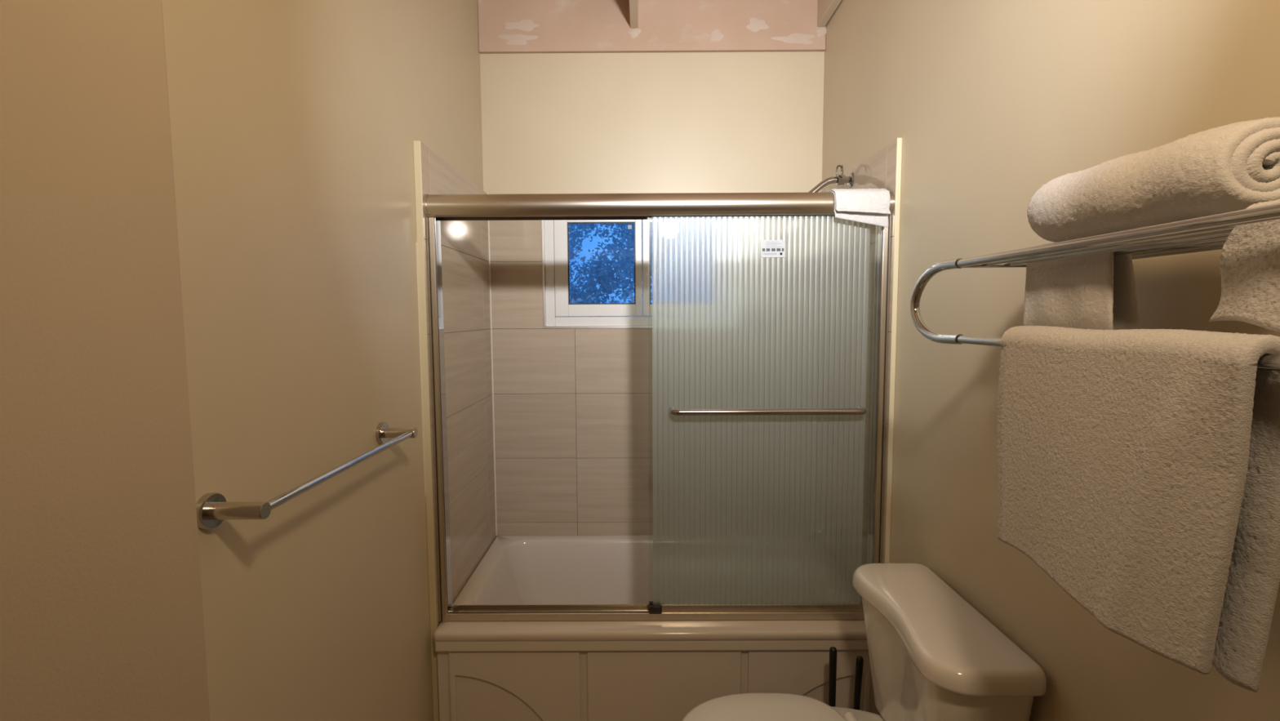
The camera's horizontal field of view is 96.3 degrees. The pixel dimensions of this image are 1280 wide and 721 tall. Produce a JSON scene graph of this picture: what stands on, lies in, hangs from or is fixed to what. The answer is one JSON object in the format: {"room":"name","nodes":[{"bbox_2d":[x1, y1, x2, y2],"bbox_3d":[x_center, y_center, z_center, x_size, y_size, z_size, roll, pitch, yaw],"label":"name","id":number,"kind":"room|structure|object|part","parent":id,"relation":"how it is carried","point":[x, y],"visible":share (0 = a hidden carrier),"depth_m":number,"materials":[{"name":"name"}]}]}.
{"room":"bathroom","nodes":[
{"label":"bathroom","id":0,"kind":"room"},
{"bbox_2d":[0,0,210,720],"bbox_3d":[-0.744,0.042,-0.042,0.208,2.930,1.706,0,4,0],"label":"wall","id":1,"kind":"structure","parent":0,"point":[101,610],"depth_m":0.67,"materials":[{"name":"beige paint"}]},
{"bbox_2d":[162,0,496,720],"bbox_3d":[-0.772,-0.099,1.761,0.143,2.930,2.123,0,4,0],"label":"wall","id":2,"kind":"structure","parent":0,"point":[295,124],"depth_m":1.32,"materials":[{"name":"beige paint"}]},
{"bbox_2d":[195,422,417,529],"bbox_3d":[-0.674,0.226,1.278,0.098,0.060,0.699,0,4,0],"label":"towel bar","id":3,"kind":"object","parent":2,"relation":"attached to","point":[212,508],"visible":0.99,"depth_m":0.98,"materials":[{"name":"silver metal"}]},
{"bbox_3d":[-0.672,0.251,0.959,0.092,0.029,0.029,0,4,0],"label":"post","id":4,"kind":"part","parent":3,"relation":"part of","materials":[{"name":"silver metal"}]},
{"bbox_3d":[-0.670,0.201,1.596,0.092,0.029,0.029,0,4,0],"label":"post","id":5,"kind":"part","parent":3,"relation":"part of","materials":[{"name":"silver metal"}]},
{"bbox_2d":[413,140,439,720],"bbox_3d":[-0.709,0.324,1.916,0.022,2.061,0.004,0,4,0],"label":"trim","id":6,"kind":"structure","parent":2,"relation":"attached to","point":[416,144],"depth_m":1.90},
{"bbox_2d":[422,191,894,622],"bbox_3d":[0.064,0.175,1.951,1.523,1.451,0.092,0,4,0],"label":"shower door frame","id":7,"kind":"object","parent":2,"relation":"attached to","point":[563,206],"visible":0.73,"depth_m":1.91,"materials":[{"name":"silver metal"}]},
{"bbox_3d":[0.060,-0.511,1.897,1.512,0.073,0.089,0,4,0],"label":"header rail","id":8,"kind":"part","parent":7,"relation":"part of","materials":[{"name":"silver metal"}]},
{"bbox_2d":[647,214,879,612],"bbox_3d":[0.411,0.179,1.929,0.766,1.422,0.096,0,4,0],"label":"door","id":9,"kind":"structure","parent":7,"relation":"in","point":[775,249],"depth_m":1.93,"materials":[{"name":"clear glass"}]},
{"bbox_3d":[0.435,0.865,1.993,0.722,0.043,0.019,0,4,0],"label":"rail","id":10,"kind":"part","parent":9,"relation":"part of","materials":[{"name":"silver metal"}]},
{"bbox_3d":[0.426,0.168,1.907,0.652,0.021,0.055,0,4,0],"label":"towel bar handle","id":11,"kind":"part","parent":9,"relation":"part of","materials":[{"name":"silver metal"}]},
{"bbox_3d":[0.420,0.175,1.970,0.748,1.422,0.014,0,4,0],"label":"glass door panel","id":12,"kind":"part","parent":9,"relation":"part of","materials":[{"name":"clear glass"}]},
{"bbox_3d":[0.420,0.175,1.969,0.748,1.421,0.006,0,4,0],"label":"fluted glass","id":13,"kind":"part","parent":9,"relation":"part of","materials":[{"name":"clear glass"}]},
{"bbox_2d":[826,188,890,226],"bbox_3d":[0.714,-0.498,1.885,0.179,0.132,0.127,0,4,0],"label":"washcloth","id":14,"kind":"object","parent":7,"relation":"hanging from","point":[868,206],"visible":0.93,"depth_m":1.84,"materials":[{"name":"white fabric"}]},
{"bbox_2d":[477,0,826,537],"bbox_3d":[0.067,-0.180,2.745,1.574,2.930,0.144,0,4,0],"label":"wall","id":15,"kind":"structure","parent":0,"point":[702,96],"depth_m":2.64,"materials":[{"name":"beige paint"}]},
{"bbox_2d":[541,218,739,328],"bbox_3d":[0.004,-0.454,2.693,0.916,0.602,0.074,0,4,0],"label":"window","id":16,"kind":"structure","parent":15,"relation":"in","point":[557,311],"depth_m":2.68,"materials":[{"name":"white plastic"}]},
{"bbox_3d":[-0.194,-0.452,2.687,0.408,0.490,0.046,0,4,0],"label":"sash","id":17,"kind":"part","parent":16,"relation":"part of","materials":[{"name":"white plastic"}]},
{"bbox_3d":[0.209,-0.454,2.686,0.394,0.490,0.046,0,4,0],"label":"sash","id":18,"kind":"part","parent":16,"relation":"part of","materials":[{"name":"white plastic"}]},
{"bbox_3d":[0.054,-1.516,2.582,1.561,0.242,0.021,0,4,0],"label":"drywall panel","id":19,"kind":"part","parent":15,"relation":"part of","materials":[{"name":"paint"}]},
{"bbox_2d":[629,0,841,27],"bbox_3d":[0.049,-1.449,0.791,1.803,0.195,3.843,0,4,0],"label":"ceiling","id":20,"kind":"structure","parent":0,"point":[826,8],"depth_m":2.47,"materials":[{"name":"paint"}]},
{"bbox_2d":[815,0,1279,720],"bbox_3d":[0.890,-0.045,0.959,0.136,2.930,3.723,0,4,0],"label":"wall","id":21,"kind":"structure","parent":0,"point":[989,103],"depth_m":1.33,"materials":[{"name":"beige paint"}]},
{"bbox_2d":[814,524,841,538],"bbox_3d":[0.752,0.700,2.340,0.155,0.074,0.064,0,4,0],"label":"tub spout","id":22,"kind":"object","parent":21,"relation":"attached to","point":[825,525],"visible":0.08,"depth_m":2.32,"materials":[{"name":"silver metal"}]},
{"bbox_2d":[808,171,854,192],"bbox_3d":[0.684,-0.636,2.236,0.278,0.192,0.072,0,4,0],"label":"shower arm","id":23,"kind":"object","parent":21,"relation":"attached to","point":[839,180],"visible":0.51,"depth_m":2.22,"materials":[{"name":"silver metal"}]},
{"bbox_3d":[0.711,-0.657,2.234,0.203,0.116,0.025,0,4,0],"label":"arm","id":24,"kind":"part","parent":23,"relation":"part of","materials":[{"name":"silver metal"}]},
{"bbox_2d":[835,164,843,177],"bbox_3d":[0.782,-0.726,2.225,0.023,0.066,0.064,4,6,42],"label":"ring","id":25,"kind":"object","parent":23,"relation":"hanging from","point":[837,166],"visible":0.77,"depth_m":2.21,"materials":[{"name":"silver plastic"}]},
{"bbox_2d":[884,137,902,563],"bbox_3d":[0.834,0.317,1.912,0.016,2.061,0.004,0,4,0],"label":"trim","id":26,"kind":"structure","parent":21,"relation":"attached to","point":[899,147],"depth_m":1.88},
{"bbox_2d":[910,203,1279,370],"bbox_3d":[0.710,-0.089,0.760,0.255,0.168,0.974,0,4,0],"label":"towel rack","id":27,"kind":"object","parent":21,"relation":"attached to","point":[1207,233],"visible":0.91,"depth_m":0.78,"materials":[{"name":"silver metal"}]},
{"bbox_2d":[1022,252,1139,329],"bbox_3d":[0.727,-0.096,0.957,0.058,0.183,0.199,0,4,0],"label":"hand towel","id":28,"kind":"object","parent":27,"relation":"hanging from","point":[1098,291],"visible":0.6,"depth_m":0.91,"materials":[{"name":"white fabric"}]},
{"bbox_2d":[996,325,1279,692],"bbox_3d":[0.610,0.146,0.736,0.103,0.378,0.376,0,4,0],"label":"bath towel","id":29,"kind":"object","parent":27,"relation":"hanging from","point":[1139,469],"visible":1,"depth_m":0.63,"materials":[{"name":"white fabric"}]},
{"bbox_2d":[1026,116,1279,242],"bbox_3d":[0.695,-0.232,0.781,0.124,0.112,0.346,0,4,0],"label":"rolled towel","id":30,"kind":"object","parent":27,"relation":"on","point":[1236,166],"visible":0.98,"depth_m":0.70,"materials":[{"name":"white fabric"}]},
{"bbox_2d":[1208,199,1279,332],"bbox_3d":[0.638,-0.086,0.549,0.059,0.145,0.156,0,4,0],"label":"hand towel","id":31,"kind":"object","parent":27,"relation":"hanging from","point":[1250,256],"visible":0.88,"depth_m":0.57,"materials":[{"name":"white fabric"}]},
{"bbox_3d":[-0.176,1.456,1.019,2.283,0.060,3.843,0,4,0],"label":"floor","id":32,"kind":"structure","parent":0,"visible":0},
{"bbox_2d":[433,534,880,720],"bbox_3d":[0.069,1.096,2.353,1.518,0.447,0.852,0,4,0],"label":"bathtub","id":33,"kind":"object","parent":32,"relation":"on","point":[489,670],"visible":0.68,"depth_m":1.94,"materials":[{"name":"white ceramic"}]},
{"bbox_3d":[-0.424,1.146,1.951,0.445,0.334,0.012,0,4,0],"label":"apron panel","id":34,"kind":"part","parent":33,"relation":"part of","materials":[{"name":"beige plastic"}]},
{"bbox_3d":[0.082,1.144,1.950,0.522,0.334,0.012,0,4,0],"label":"apron panel","id":35,"kind":"part","parent":33,"relation":"part of","materials":[{"name":"beige plastic"}]},
{"bbox_3d":[0.574,1.141,1.948,0.414,0.334,0.012,0,4,0],"label":"apron panel","id":36,"kind":"part","parent":33,"relation":"part of","materials":[{"name":"beige plastic"}]},
{"bbox_2d":[828,646,836,706],"bbox_3d":[0.608,1.128,1.817,0.068,0.460,0.068,0,4,0],"label":"toilet brush","id":37,"kind":"object","parent":32,"relation":"on","point":[833,650],"visible":0.8,"depth_m":1.80,"materials":[{"name":"black plastic"}]},
{"bbox_2d":[853,655,863,710],"bbox_3d":[0.683,1.141,1.818,0.080,0.432,0.080,0,4,0],"label":"plunger","id":38,"kind":"object","parent":32,"relation":"on","point":[860,660],"visible":0.93,"depth_m":1.80,"materials":[{"name":"black plastic"}]},
{"bbox_2d":[682,562,1046,720],"bbox_3d":[0.464,0.998,1.450,0.742,0.778,0.538,0,4,0],"label":"toilet","id":39,"kind":"object","parent":32,"relation":"on","point":[933,655],"visible":1,"depth_m":1.38,"materials":[{"name":"white ceramic"}]},
{"bbox_3d":[0.324,0.959,1.447,0.460,0.025,0.360,0,4,0],"label":"seat lid","id":40,"kind":"part","parent":39,"relation":"part of","materials":[{"name":"white plastic"}]},
{"bbox_3d":[0.415,1.187,1.464,0.630,0.398,0.360,0,4,0],"label":"bowl","id":41,"kind":"part","parent":39,"relation":"part of","materials":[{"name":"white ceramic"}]},
{"bbox_3d":[0.725,0.823,1.436,0.210,0.328,0.488,0,4,0],"label":"tank","id":42,"kind":"part","parent":39,"relation":"part of","materials":[{"name":"white ceramic"}]},
{"bbox_3d":[0.717,0.634,1.421,0.232,0.050,0.538,0,4,0],"label":"tank lid","id":43,"kind":"part","parent":39,"relation":"part of","materials":[{"name":"white ceramic"}]},
{"label":"outside","id":44,"kind":"structure","parent":0,"visible":0},
{"bbox_3d":[0.026,1.096,7.520,12.000,0.240,9.177,0,4,0],"label":"ground","id":45,"kind":"structure","parent":44,"visible":0},
{"bbox_2d":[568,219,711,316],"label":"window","id":46,"kind":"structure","parent":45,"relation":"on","point":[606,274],"depth_m":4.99,"materials":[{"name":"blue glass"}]}
]}

